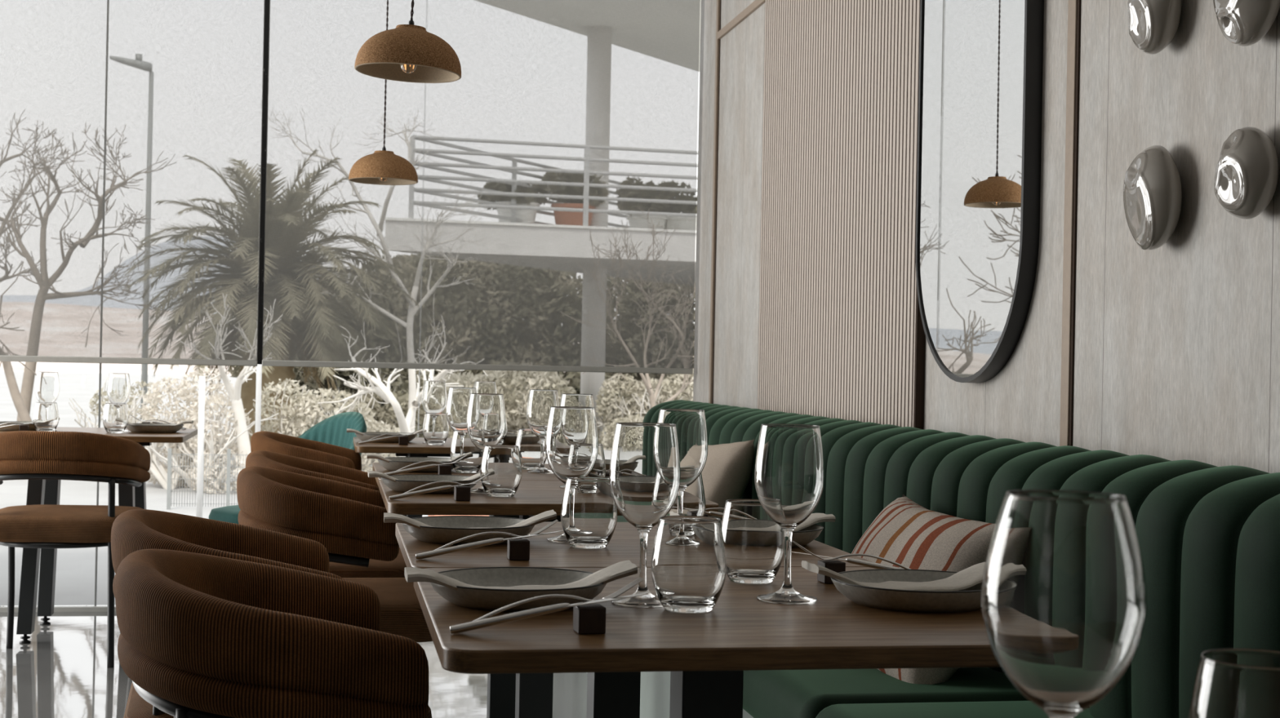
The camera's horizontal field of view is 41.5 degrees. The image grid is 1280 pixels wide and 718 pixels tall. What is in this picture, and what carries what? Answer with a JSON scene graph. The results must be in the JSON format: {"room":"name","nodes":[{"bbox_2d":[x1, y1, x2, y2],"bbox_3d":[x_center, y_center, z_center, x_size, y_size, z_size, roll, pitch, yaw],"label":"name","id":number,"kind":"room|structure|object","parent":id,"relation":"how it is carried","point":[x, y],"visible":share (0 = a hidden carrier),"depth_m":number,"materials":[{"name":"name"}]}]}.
{"room":"restaurant","nodes":[
{"label":"restaurant","id":0,"kind":"room"},
{"bbox_2d":[53,363,101,606],"bbox_3d":[-3.783,-0.449,6.549,3.275,2.830,0.016,1,0,-10],"label":"window","id":1,"kind":"structure","parent":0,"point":[100,379],"depth_m":6.83,"materials":[{"name":"metal"}]},
{"bbox_2d":[0,612,586,717],"bbox_3d":[-1.690,1.087,1.706,6.130,0.150,10.360,1,0,-10],"label":"floor","id":2,"kind":"structure","parent":0,"point":[63,673],"depth_m":5.41,"materials":[{"name":"grey tile"}]},
{"bbox_2d":[0,604,115,612],"bbox_3d":[-2.608,1.001,6.768,5.730,0.018,0.070,1,0,-10],"label":"trim","id":3,"kind":"structure","parent":2,"relation":"on","point":[2,608],"depth_m":6.80,"materials":[{"name":"metal"}]},
{"bbox_2d":[0,431,150,667],"bbox_3d":[-1.979,0.630,5.801,0.539,0.783,0.507,1,0,-5],"label":"dining chair","id":4,"kind":"object","parent":2,"relation":"on","point":[24,455],"visible":0.92,"depth_m":5.59,"materials":[{"name":"brown fabric"}]},
{"bbox_2d":[0,426,197,644],"bbox_3d":[-2.057,0.645,6.294,0.730,0.750,0.700,1,0,-10],"label":"dining table","id":5,"kind":"object","parent":2,"relation":"on","point":[38,491],"visible":0.43,"depth_m":6.11,"materials":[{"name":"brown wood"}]},
{"bbox_2d":[32,402,58,431],"bbox_3d":[-2.156,0.212,6.133,0.090,0.109,0.090,1,0,-10],"label":"tumbler","id":6,"kind":"object","parent":5,"relation":"on","point":[49,422],"visible":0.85,"depth_m":6.10,"materials":[{"name":"clear glass"}]},
{"bbox_2d":[35,372,59,431],"bbox_3d":[-2.200,0.157,6.268,0.086,0.218,0.086,1,0,-13],"label":"wine glass","id":7,"kind":"object","parent":5,"relation":"on","point":[47,384],"visible":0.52,"depth_m":6.24,"materials":[{"name":"glass"}]},
{"bbox_2d":[102,403,128,433],"bbox_3d":[-1.924,0.217,6.196,0.090,0.109,0.090,1,0,-10],"label":"tumbler","id":8,"kind":"object","parent":5,"relation":"on","point":[115,416],"visible":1,"depth_m":6.16,"materials":[{"name":"clear glass"}]},
{"bbox_2d":[106,373,130,431],"bbox_3d":[-1.961,0.162,6.352,0.086,0.218,0.086,1,0,-13],"label":"wine glass","id":9,"kind":"object","parent":5,"relation":"on","point":[118,384],"visible":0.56,"depth_m":6.32,"materials":[{"name":"glass"}]},
{"bbox_2d":[125,423,183,433],"bbox_3d":[-1.823,0.260,6.336,0.218,0.029,0.218,1,0,29],"label":"plate","id":10,"kind":"object","parent":5,"relation":"on","point":[138,428],"visible":0.95,"depth_m":6.26,"materials":[{"name":"ceramic"}]},
{"bbox_2d":[111,509,431,717],"bbox_3d":[-0.618,0.647,2.797,0.507,0.783,0.539,1,0,-14],"label":"dining chair","id":11,"kind":"object","parent":2,"relation":"on","point":[132,531],"visible":0.29,"depth_m":2.92,"materials":[{"name":"brown fabric"}]},
{"bbox_2d":[115,549,428,717],"bbox_3d":[-0.431,0.649,2.217,0.507,0.783,0.539,1,0,-15],"label":"dining chair","id":12,"kind":"object","parent":2,"relation":"on","point":[202,636],"visible":1,"depth_m":1.97,"materials":[{"name":"brown fabric"}]},
{"bbox_2d":[208,412,366,524],"bbox_3d":[-1.324,0.618,6.375,0.560,0.837,0.580,1,0,-39],"label":"shell chair","id":13,"kind":"object","parent":2,"relation":"on","point":[332,430],"visible":0.15,"depth_m":6.53,"materials":[{"name":"teal fabric"}]},
{"bbox_2d":[250,431,361,471],"bbox_3d":[-1.095,0.648,5.857,0.507,0.783,0.539,1,0,-7],"label":"dining chair","id":14,"kind":"object","parent":2,"relation":"on","point":[265,441],"visible":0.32,"depth_m":5.67,"materials":[{"name":"brown fabric"}]},
{"bbox_2d":[245,450,406,577],"bbox_3d":[-0.832,0.649,4.646,0.507,0.783,0.539,1,0,-10],"label":"dining chair","id":15,"kind":"object","parent":2,"relation":"on","point":[395,568],"visible":0.21,"depth_m":4.46,"materials":[{"name":"brown fabric"}]},
{"bbox_2d":[236,466,432,642],"bbox_3d":[-0.692,0.650,3.960,0.507,0.783,0.539,1,0,-10],"label":"dining chair","id":16,"kind":"object","parent":2,"relation":"on","point":[347,519],"visible":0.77,"depth_m":3.72,"materials":[{"name":"brown fabric"}]},
{"bbox_2d":[353,436,515,518],"bbox_3d":[-0.654,0.672,6.010,0.730,0.750,0.700,1,0,-10],"label":"dining table","id":17,"kind":"object","parent":2,"relation":"on","point":[415,447],"visible":0.23,"depth_m":5.66,"materials":[{"name":"brown wood"}]},
{"bbox_2d":[355,431,417,443],"bbox_3d":[-0.895,0.277,5.956,0.218,0.029,0.218,1,0,24],"label":"plate","id":18,"kind":"object","parent":17,"relation":"on","point":[367,436],"visible":0.7,"depth_m":5.88,"materials":[{"name":"ceramic"}]},
{"bbox_2d":[422,381,446,443],"bbox_3d":[-0.721,0.186,5.916,0.086,0.218,0.086,1,0,-7],"label":"wine glass","id":19,"kind":"object","parent":17,"relation":"on","point":[434,393],"visible":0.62,"depth_m":5.88,"materials":[{"name":"glass"}]},
{"bbox_2d":[422,413,448,445],"bbox_3d":[-0.701,0.241,5.798,0.090,0.109,0.090,1,0,-10],"label":"tumbler","id":20,"kind":"object","parent":17,"relation":"on","point":[435,426],"visible":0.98,"depth_m":5.76,"materials":[{"name":"clear glass"}]},
{"bbox_2d":[372,462,559,717],"bbox_3d":[-0.360,0.673,4.483,0.692,0.750,0.682,1,0,-10],"label":"dining table","id":21,"kind":"object","parent":2,"relation":"on","point":[501,688],"visible":0.16,"depth_m":4.44,"materials":[{"name":"brown wood"}]},
{"bbox_2d":[377,457,453,472],"bbox_3d":[-0.581,0.278,4.438,0.218,0.029,0.218,1,0,17],"label":"plate","id":22,"kind":"object","parent":21,"relation":"on","point":[397,463],"visible":0.56,"depth_m":4.37,"materials":[{"name":"ceramic"}]},
{"bbox_2d":[445,387,476,469],"bbox_3d":[-0.480,0.186,4.548,0.086,0.218,0.086,1,0,-7],"label":"wine glass","id":23,"kind":"object","parent":21,"relation":"on","point":[458,398],"visible":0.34,"depth_m":4.51,"materials":[{"name":"clear glass"}]},
{"bbox_2d":[450,430,483,473],"bbox_3d":[-0.449,0.241,4.401,0.090,0.109,0.090,1,0,-10],"label":"tumbler","id":24,"kind":"object","parent":21,"relation":"on","point":[462,446],"visible":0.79,"depth_m":4.37,"materials":[{"name":"clear glass"}]},
{"bbox_2d":[515,428,546,470],"bbox_3d":[-0.294,0.245,4.581,0.090,0.109,0.090,1,0,-10],"label":"tumbler","id":25,"kind":"object","parent":21,"relation":"on","point":[529,445],"visible":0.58,"depth_m":4.54,"materials":[{"name":"clear glass"}]},
{"bbox_2d":[526,389,559,473],"bbox_3d":[-0.257,0.190,4.456,0.086,0.218,0.086,1,0,-13],"label":"wine glass","id":26,"kind":"object","parent":21,"relation":"on","point":[540,402],"visible":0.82,"depth_m":4.42,"materials":[{"name":"clear glass"}]},
{"bbox_2d":[378,480,718,717],"bbox_3d":[-0.237,0.673,3.809,0.692,0.750,0.682,1,0,-10],"label":"dining table","id":27,"kind":"object","parent":2,"relation":"on","point":[534,691],"visible":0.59,"depth_m":3.59,"materials":[{"name":"brown wood"}]},
{"bbox_2d":[380,474,476,493],"bbox_3d":[-0.466,0.278,3.752,0.218,0.029,0.218,1,0,40],"label":"plate","id":28,"kind":"object","parent":27,"relation":"on","point":[405,483],"visible":0.61,"depth_m":3.69,"materials":[{"name":"ceramic"}]},
{"bbox_2d":[389,480,492,500],"bbox_3d":[-0.410,0.272,3.498,0.216,0.041,0.019,1,0,-11],"label":"knife","id":29,"kind":"object","parent":27,"relation":"on","point":[444,487],"visible":1,"depth_m":3.49,"materials":[{"name":"metal"}]},
{"bbox_2d":[466,393,506,493],"bbox_3d":[-0.342,0.186,3.744,0.086,0.218,0.086,1,0,-7],"label":"wine glass","id":30,"kind":"object","parent":27,"relation":"on","point":[486,423],"visible":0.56,"depth_m":3.71,"materials":[{"name":"clear glass"}]},
{"bbox_2d":[480,444,521,497],"bbox_3d":[-0.300,0.241,3.645,0.090,0.109,0.090,1,0,-10],"label":"tumbler","id":31,"kind":"object","parent":27,"relation":"on","point":[503,462],"visible":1,"depth_m":3.61,"materials":[{"name":"clear glass"}]},
{"bbox_2d":[559,393,594,488],"bbox_3d":[-0.148,0.191,3.937,0.086,0.218,0.086,1,0,-13],"label":"wine glass","id":32,"kind":"object","parent":27,"relation":"on","point":[566,399],"visible":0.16,"depth_m":3.90,"materials":[{"name":"glass"}]},
{"bbox_2d":[587,444,605,477],"bbox_3d":[-0.121,0.246,3.800,0.090,0.109,0.090,1,0,-10],"label":"tumbler","id":33,"kind":"object","parent":27,"relation":"on","point":[598,470],"visible":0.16,"depth_m":3.77,"materials":[{"name":"clear glass"}]},
{"bbox_2d":[395,521,871,717],"bbox_3d":[-0.046,0.673,2.758,0.692,0.750,0.682,1,0,-10],"label":"dining table","id":34,"kind":"object","parent":2,"relation":"on","point":[609,695],"visible":0.19,"depth_m":2.65,"materials":[{"name":"brown wood"}]},
{"bbox_2d":[401,515,534,545],"bbox_3d":[-0.278,0.279,2.740,0.218,0.029,0.218,1,0,-16],"label":"plate","id":35,"kind":"object","parent":34,"relation":"on","point":[446,530],"visible":0.81,"depth_m":2.68,"materials":[{"name":"ceramic"}]},
{"bbox_2d":[383,510,556,528],"bbox_3d":[-0.273,0.262,2.713,0.282,0.036,0.076,1,0,-15],"label":"napkin","id":36,"kind":"object","parent":35,"relation":"on","point":[546,516],"visible":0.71,"depth_m":2.70,"materials":[{"name":"fabric"}]},
{"bbox_2d":[415,530,563,559],"bbox_3d":[-0.219,0.272,2.471,0.216,0.041,0.019,1,0,-11],"label":"knife","id":37,"kind":"object","parent":34,"relation":"on","point":[480,544],"visible":1,"depth_m":2.46,"materials":[{"name":"metal"}]},
{"bbox_2d":[432,520,558,551],"bbox_3d":[-0.223,0.264,2.483,0.204,0.056,0.022,1,0,-10],"label":"fork","id":38,"kind":"object","parent":34,"relation":"on","point":[547,526],"visible":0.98,"depth_m":2.48,"materials":[{"name":"metal"}]},
{"bbox_2d":[506,539,529,560],"bbox_3d":[-0.179,0.280,2.483,0.030,0.028,0.030,1,0,-11],"label":"cutlery rest","id":39,"kind":"object","parent":34,"relation":"on","point":[517,549],"visible":0.95,"depth_m":2.47,"materials":[{"name":"brown wood"}]},
{"bbox_2d":[545,406,598,542],"bbox_3d":[-0.112,0.188,2.760,0.086,0.218,0.086,1,0,-7],"label":"wine glass","id":40,"kind":"object","parent":34,"relation":"on","point":[571,442],"visible":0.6,"depth_m":2.73,"materials":[{"name":"clear glass"}]},
{"bbox_2d":[560,476,617,549],"bbox_3d":[-0.080,0.243,2.669,0.090,0.109,0.090,1,0,-10],"label":"tumbler","id":41,"kind":"object","parent":34,"relation":"on","point":[588,510],"visible":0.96,"depth_m":2.63,"materials":[{"name":"clear glass"}]},
{"bbox_2d":[657,408,707,515],"bbox_3d":[0.066,0.191,2.746,0.086,0.218,0.086,1,0,-13],"label":"wine glass","id":42,"kind":"object","parent":34,"relation":"on","point":[691,424],"visible":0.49,"depth_m":2.71,"materials":[{"name":"clear glass"}]},
{"bbox_2d":[666,474,705,516],"bbox_3d":[0.068,0.246,2.899,0.090,0.109,0.090,1,0,-10],"label":"tumbler","id":43,"kind":"object","parent":34,"relation":"on","point":[694,498],"visible":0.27,"depth_m":2.86,"materials":[{"name":"clear glass"}]},
{"bbox_2d":[720,520,823,547],"bbox_3d":[0.192,0.288,2.779,0.218,0.029,0.218,1,0,-26],"label":"plate","id":44,"kind":"object","parent":34,"relation":"on","point":[802,537],"visible":0.2,"depth_m":2.72,"materials":[{"name":"ceramic"}]},
{"bbox_2d":[669,511,835,531],"bbox_3d":[0.188,0.272,2.807,0.282,0.036,0.076,1,0,-18],"label":"napkin","id":45,"kind":"object","parent":44,"relation":"on","point":[814,518],"visible":0.27,"depth_m":2.81,"materials":[{"name":"fabric"}]},
{"bbox_2d":[413,567,1001,717],"bbox_3d":[0.076,0.674,2.084,0.692,0.750,0.682,1,0,-10],"label":"dining table","id":46,"kind":"object","parent":2,"relation":"on","point":[706,655],"visible":0.58,"depth_m":1.83,"materials":[{"name":"brown wood"}]},
{"bbox_2d":[430,567,606,612],"bbox_3d":[-0.147,0.279,2.042,0.218,0.029,0.218,1,0,-14],"label":"plate","id":47,"kind":"object","parent":46,"relation":"on","point":[484,599],"visible":0.8,"depth_m":1.99,"materials":[{"name":"ceramic"}]},
{"bbox_2d":[404,560,637,591],"bbox_3d":[-0.142,0.262,2.015,0.282,0.036,0.076,1,0,-17],"label":"napkin","id":48,"kind":"object","parent":47,"relation":"on","point":[624,569],"visible":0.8,"depth_m":2.02,"materials":[{"name":"fabric"}]},
{"bbox_2d":[449,592,649,634],"bbox_3d":[-0.095,0.272,1.810,0.216,0.041,0.019,1,0,-11],"label":"knife","id":49,"kind":"object","parent":46,"relation":"on","point":[488,622],"visible":1,"depth_m":1.80,"materials":[{"name":"metal"}]},
{"bbox_2d":[471,577,643,622],"bbox_3d":[-0.099,0.265,1.823,0.204,0.056,0.022,1,0,-10],"label":"fork","id":50,"kind":"object","parent":46,"relation":"on","point":[638,580],"visible":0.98,"depth_m":1.82,"materials":[{"name":"metal"}]},
{"bbox_2d":[573,604,605,635],"bbox_3d":[-0.054,0.281,1.823,0.030,0.028,0.030,1,0,-14],"label":"cutlery rest","id":51,"kind":"object","parent":46,"relation":"on","point":[590,619],"visible":0.94,"depth_m":1.81,"materials":[{"name":"brown wood"}]},
{"bbox_2d":[608,422,680,607],"bbox_3d":[0.005,0.188,2.054,0.086,0.218,0.086,1,0,-7],"label":"wine glass","id":52,"kind":"object","parent":46,"relation":"on","point":[645,473],"visible":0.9,"depth_m":2.02,"materials":[{"name":"clear glass"}]},
{"bbox_2d":[650,515,726,613],"bbox_3d":[0.058,0.243,2.003,0.090,0.109,0.090,1,0,-10],"label":"tumbler","id":53,"kind":"object","parent":46,"relation":"on","point":[688,568],"visible":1,"depth_m":1.97,"materials":[{"name":"clear glass"}]},
{"bbox_2d":[720,498,784,584],"bbox_3d":[0.151,0.246,2.279,0.090,0.109,0.090,1,0,-10],"label":"tumbler","id":54,"kind":"object","parent":46,"relation":"on","point":[754,544],"visible":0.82,"depth_m":2.24,"materials":[{"name":"clear glass"}]},
{"bbox_2d":[754,423,824,604],"bbox_3d":[0.185,0.191,2.107,0.086,0.218,0.086,1,0,38],"label":"wine glass","id":55,"kind":"object","parent":46,"relation":"on","point":[789,474],"visible":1,"depth_m":2.08,"materials":[{"name":"clear glass"}]},
{"bbox_2d":[817,560,845,584],"bbox_3d":[0.259,0.288,2.288,0.030,0.028,0.030,1,0,-15],"label":"cutlery rest","id":56,"kind":"object","parent":46,"relation":"on","point":[836,566],"visible":0.7,"depth_m":2.28,"materials":[{"name":"brown wood"}]},
{"bbox_2d":[791,551,902,568],"bbox_3d":[0.299,0.282,2.303,0.216,0.041,0.019,1,0,-10],"label":"knife","id":57,"kind":"object","parent":46,"relation":"on","point":[864,563],"visible":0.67,"depth_m":2.30,"materials":[{"name":"metal"}]},
{"bbox_2d":[791,541,911,569],"bbox_3d":[0.304,0.274,2.288,0.204,0.056,0.022,1,0,-10],"label":"fork","id":58,"kind":"object","parent":46,"relation":"on","point":[793,542],"visible":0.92,"depth_m":2.28,"materials":[{"name":"metal"}]},
{"bbox_2d":[830,568,982,613],"bbox_3d":[0.346,0.289,2.101,0.218,0.029,0.218,1,0,40],"label":"plate","id":59,"kind":"object","parent":46,"relation":"on","point":[969,599],"visible":0.73,"depth_m":2.03,"materials":[{"name":"ceramic"}]},
{"bbox_2d":[801,560,985,591],"bbox_3d":[0.342,0.272,2.128,0.282,0.036,0.076,1,0,-17],"label":"napkin","id":60,"kind":"object","parent":59,"relation":"on","point":[969,577],"visible":0.76,"depth_m":2.12,"materials":[{"name":"fabric"}]},
{"bbox_2d":[557,400,1279,717],"bbox_3d":[0.432,0.612,4.077,0.830,0.901,6.040,1,0,-10],"label":"banquette","id":61,"kind":"object","parent":2,"relation":"on","point":[1208,535],"visible":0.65,"depth_m":2.89,"materials":[{"name":"green fabric"}]},
{"bbox_2d":[701,439,754,519],"bbox_3d":[0.193,0.421,5.147,0.232,0.374,0.417,1,0,-23],"label":"cushion","id":62,"kind":"object","parent":61,"relation":"on","point":[726,473],"visible":0.35,"depth_m":5.01,"materials":[{"name":"beige fabric"}]},
{"bbox_2d":[557,515,1029,717],"bbox_3d":[0.171,0.650,4.953,0.525,0.130,4.115,1,0,-10],"label":"seat cushion","id":63,"kind":"object","parent":61,"relation":"on","point":[766,694],"depth_m":3.03,"materials":[{"name":"green fabric"}]},
{"bbox_2d":[851,494,995,684],"bbox_3d":[0.530,0.456,3.293,0.262,0.345,0.525,1,0,-14],"label":"cushion","id":64,"kind":"object","parent":61,"relation":"on","point":[909,535],"visible":0.23,"depth_m":3.17,"materials":[{"name":"fabric"}]},
{"bbox_2d":[815,701,1094,717],"bbox_3d":[0.707,0.651,2.009,0.525,0.130,1.860,1,0,-10],"label":"seat cushion","id":65,"kind":"object","parent":61,"relation":"on","point":[1001,709],"depth_m":2.81,"materials":[{"name":"green fabric"}]},
{"bbox_3d":[0.283,0.674,0.946,0.692,0.750,0.682,1,0,-10],"label":"dining table","id":66,"kind":"object","parent":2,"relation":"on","visible":0},
{"bbox_2d":[981,489,1146,717],"bbox_3d":[0.249,0.189,1.000,0.095,0.218,0.095,1,0,-10],"label":"wine glass","id":67,"kind":"object","parent":66,"relation":"on","point":[1064,597],"visible":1,"depth_m":0.96,"materials":[{"name":"clear glass"}]},
{"bbox_2d":[1188,648,1279,717],"bbox_3d":[0.399,0.247,1.089,0.090,0.109,0.090,1,0,-10],"label":"tumbler","id":68,"kind":"object","parent":66,"relation":"on","point":[1230,683],"visible":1,"depth_m":1.06,"materials":[{"name":"clear glass"}]},
{"bbox_2d":[693,0,1279,473],"bbox_3d":[1.243,-0.352,2.320,0.200,2.850,10.120,1,0,-10],"label":"wall","id":69,"kind":"structure","parent":0,"point":[1177,343],"depth_m":3.37,"materials":[{"name":"beige wood"}]},
{"bbox_2d":[708,0,721,404],"bbox_3d":[0.300,-0.356,6.915,0.012,2.850,0.030,1,0,-10],"label":"trim","id":70,"kind":"structure","parent":69,"relation":"attached to","point":[717,11],"depth_m":6.90,"materials":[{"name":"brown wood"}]},
{"bbox_2d":[717,0,764,39],"bbox_3d":[0.393,-1.321,6.509,0.012,0.030,0.801,1,0,-10],"label":"trim","id":71,"kind":"structure","parent":69,"relation":"attached to","point":[756,4],"depth_m":6.52,"materials":[{"name":"brown wood"}]},
{"bbox_2d":[756,0,925,430],"bbox_3d":[0.592,-0.366,5.274,0.024,2.830,1.702,1,0,-10],"label":"slatted panel","id":72,"kind":"object","parent":69,"relation":"attached to","point":[842,335],"visible":0.47,"depth_m":5.14,"materials":[{"name":"brown wood"}]},
{"bbox_2d":[915,0,1044,382],"bbox_3d":[0.812,-0.826,4.073,0.040,1.768,0.696,1,0,-10],"label":"wall mirror","id":73,"kind":"object","parent":69,"relation":"attached to","point":[981,61],"visible":1,"depth_m":4.00,"materials":[{"name":"black metal"}]},
{"bbox_2d":[1059,0,1080,446],"bbox_3d":[0.909,-0.355,3.575,0.007,2.850,0.040,1,0,-10],"label":"trim","id":74,"kind":"structure","parent":69,"relation":"attached to","point":[1073,4],"depth_m":3.57,"materials":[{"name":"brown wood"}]},
{"bbox_2d":[1122,145,1182,250],"bbox_3d":[0.951,-0.300,3.139,0.078,0.196,0.163,1,0,-8],"label":"wall sculpture","id":75,"kind":"object","parent":69,"relation":"attached to","point":[1152,191],"visible":1,"depth_m":3.09,"materials":[{"name":"ceramic"}]},
{"bbox_2d":[1127,0,1182,54],"bbox_3d":[0.957,-0.653,3.143,0.081,0.170,0.138,1,0,-10],"label":"wall sculpture","id":76,"kind":"object","parent":69,"relation":"attached to","point":[1153,24],"visible":1,"depth_m":3.10,"materials":[{"name":"ceramic"}]},
{"bbox_2d":[1213,126,1278,219],"bbox_3d":[1.008,-0.310,2.815,0.082,0.154,0.144,1,0,-10],"label":"wall sculpture","id":77,"kind":"object","parent":69,"relation":"attached to","point":[1246,176],"visible":1,"depth_m":2.77,"materials":[{"name":"ceramic"}]},
{"bbox_2d":[1213,0,1279,46],"bbox_3d":[1.014,-0.619,2.824,0.078,0.192,0.163,1,0,-8],"label":"wall sculpture","id":78,"kind":"object","parent":69,"relation":"attached to","point":[1243,23],"visible":1,"depth_m":2.79,"materials":[{"name":"ceramic"}]},
{"bbox_3d":[-1.650,-1.937,1.834,6.130,0.200,10.600,1,0,-10],"label":"ceiling","id":79,"kind":"structure","parent":0,"visible":0},
{"bbox_2d":[0,0,265,366],"bbox_3d":[-2.138,-0.907,6.771,1.218,1.848,0.056,1,0,-10],"label":"roller blind","id":80,"kind":"object","parent":79,"relation":"hanging from","point":[131,131],"visible":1,"depth_m":6.79,"materials":[{"name":"fabric"}]},
{"bbox_2d":[257,0,269,364],"bbox_3d":[-1.534,-0.898,6.901,0.024,1.840,0.022,1,0,-10],"label":"guide","id":81,"kind":"object","parent":79,"relation":"attached to","point":[267,2],"visible":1,"depth_m":6.89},
{"bbox_2d":[348,0,417,185],"bbox_3d":[-1.023,-1.262,6.822,0.277,1.092,0.277,1,0,-10],"label":"pendant lamp","id":82,"kind":"object","parent":79,"relation":"hanging from","point":[381,167],"visible":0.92,"depth_m":6.74,"materials":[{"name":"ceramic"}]},
{"bbox_2d":[354,0,461,83],"bbox_3d":[-0.595,-1.273,4.414,0.277,1.068,0.277,1,0,37],"label":"pendant lamp","id":83,"kind":"object","parent":79,"relation":"hanging from","point":[408,53],"visible":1,"depth_m":4.33,"materials":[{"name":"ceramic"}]},
{"bbox_2d":[262,0,700,374],"bbox_3d":[-0.639,-0.877,7.044,1.793,1.846,0.056,1,0,-10],"label":"roller blind","id":84,"kind":"object","parent":79,"relation":"hanging from","point":[548,222],"visible":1,"depth_m":7.05,"materials":[{"name":"fabric"}]},
{"label":"outside","id":85,"kind":"structure","parent":0,"visible":0},
{"bbox_2d":[0,371,611,605],"bbox_3d":[-4.239,1.235,51.147,130.000,0.180,87.840,1,0,-10],"label":"ground","id":86,"kind":"structure","parent":85,"point":[75,567],"depth_m":12.72,"materials":[{"name":"white concrete"}]},
{"bbox_2d":[0,361,36,422],"bbox_3d":[-5.594,0.087,14.610,0.689,1.822,1.314,1,0,-43],"label":"bare tree","id":87,"kind":"object","parent":86,"relation":"on","point":[23,413],"visible":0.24,"depth_m":14.26,"materials":[{"name":"grey plant"}]},
{"bbox_2d":[17,361,36,421],"bbox_3d":[-5.553,-0.673,16.334,2.002,3.355,1.434,1,0,19],"label":"bare tree","id":88,"kind":"object","parent":86,"relation":"on","point":[26,393],"visible":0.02,"depth_m":16.17,"materials":[{"name":"grey plant"}]},
{"bbox_2d":[68,376,171,453],"bbox_3d":[-4.809,0.582,15.512,1.236,0.911,1.447,1,0,18],"label":"bush","id":89,"kind":"object","parent":86,"relation":"on","point":[141,393],"visible":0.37,"depth_m":15.15,"materials":[{"name":"green plant"}]},
{"bbox_2d":[100,366,278,494],"bbox_3d":[-3.538,0.553,13.372,1.227,1.005,1.454,1,0,-33],"label":"bush","id":90,"kind":"object","parent":86,"relation":"on","point":[214,441],"visible":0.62,"depth_m":13.27,"materials":[{"name":"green plant"}]},
{"bbox_2d":[195,376,205,517],"bbox_3d":[-2.826,0.575,10.870,0.038,0.929,0.040,1,0,-10],"label":"post","id":91,"kind":"object","parent":86,"relation":"on","point":[202,379],"visible":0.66,"depth_m":10.85,"materials":[{"name":"metal"}]},
{"bbox_2d":[166,448,248,510],"bbox_3d":[-2.845,0.832,11.680,0.816,0.420,0.024,1,0,-10],"label":"wire fence","id":92,"kind":"object","parent":86,"relation":"on","point":[228,455],"visible":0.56,"depth_m":11.65,"materials":[{"name":"metal"}]},
{"bbox_2d":[206,365,256,472],"bbox_3d":[-3.117,0.277,12.883,0.748,1.529,0.679,1,0,-10],"label":"bare tree","id":93,"kind":"object","parent":86,"relation":"on","point":[243,442],"visible":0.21,"depth_m":13.11,"materials":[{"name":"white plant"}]},
{"bbox_2d":[254,364,262,432],"bbox_3d":[-2.464,0.000,10.936,0.034,2.093,0.036,1,0,-10],"label":"post","id":94,"kind":"object","parent":86,"relation":"on","point":[259,368],"visible":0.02,"depth_m":10.92,"materials":[{"name":"metal"}]},
{"bbox_2d":[149,364,381,466],"bbox_3d":[-3.517,-0.490,16.137,2.699,3.065,2.597,1,0,16],"label":"palm tree","id":95,"kind":"object","parent":86,"relation":"on","point":[269,374],"visible":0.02,"depth_m":15.91,"materials":[{"name":"plant"}]},
{"bbox_2d":[249,377,415,472],"bbox_3d":[-2.657,0.625,14.525,1.478,0.918,1.191,1,0,39],"label":"bush","id":96,"kind":"object","parent":86,"relation":"on","point":[305,400],"visible":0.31,"depth_m":14.28,"materials":[{"name":"green plant"}]},
{"bbox_2d":[228,365,453,456],"bbox_3d":[-3.378,-0.083,19.435,2.721,2.414,2.456,1,0,7],"label":"bush","id":97,"kind":"object","parent":86,"relation":"on","point":[399,388],"visible":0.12,"depth_m":19.05,"materials":[{"name":"green plant"}]},
{"bbox_2d":[317,368,488,457],"bbox_3d":[-1.917,0.344,13.966,1.463,1.449,1.273,1,0,-10],"label":"bare tree","id":98,"kind":"object","parent":86,"relation":"on","point":[381,390],"visible":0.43,"depth_m":13.64,"materials":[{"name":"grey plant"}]},
{"bbox_2d":[408,368,416,433],"bbox_3d":[-2.938,-0.859,18.455,2.488,3.883,1.788,1,0,-10],"label":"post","id":99,"kind":"object","parent":86,"relation":"on","point":[411,373],"visible":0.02,"depth_m":18.32,"materials":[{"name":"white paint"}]},
{"bbox_2d":[383,368,621,419],"bbox_3d":[-2.552,-0.352,26.915,4.635,3.072,3.547,1,0,-27],"label":"bush","id":100,"kind":"object","parent":86,"relation":"on","point":[574,378],"visible":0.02,"depth_m":26.21,"materials":[{"name":"green plant"}]},
{"bbox_2d":[419,370,601,438],"bbox_3d":[-1.875,0.580,21.971,2.671,1.134,2.068,1,0,-21],"label":"bush","id":101,"kind":"object","parent":86,"relation":"on","point":[515,412],"visible":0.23,"depth_m":21.41,"materials":[{"name":"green plant"}]},
{"bbox_2d":[582,282,695,408],"bbox_3d":[0.252,-0.159,16.340,1.878,2.560,1.181,1,0,-32],"label":"bare tree","id":102,"kind":"object","parent":86,"relation":"on","point":[652,397],"visible":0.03,"depth_m":16.40,"materials":[{"name":"grey plant"}]},
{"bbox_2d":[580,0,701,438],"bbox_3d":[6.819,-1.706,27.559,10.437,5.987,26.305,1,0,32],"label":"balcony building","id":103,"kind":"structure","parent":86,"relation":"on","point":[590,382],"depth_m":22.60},
{"bbox_2d":[595,368,693,450],"bbox_3d":[0.169,0.635,21.414,1.745,1.089,1.484,1,0,-39],"label":"bush","id":104,"kind":"object","parent":86,"relation":"on","point":[634,394],"visible":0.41,"depth_m":21.35,"materials":[{"name":"green plant"}]},
{"bbox_2d":[610,291,695,411],"bbox_3d":[0.540,-0.215,28.500,3.812,2.933,3.238,1,0,24],"label":"bush","id":105,"kind":"object","parent":86,"relation":"on","point":[637,376],"visible":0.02,"depth_m":27.42,"materials":[{"name":"green plant"}]},
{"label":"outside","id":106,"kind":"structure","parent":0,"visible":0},
{"bbox_2d":[0,361,233,376],"bbox_3d":[-38.627,-2.137,140.862,205.946,6.736,91.000,1,0,-10],"label":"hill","id":107,"kind":"structure","parent":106,"point":[60,367],"depth_m":104.78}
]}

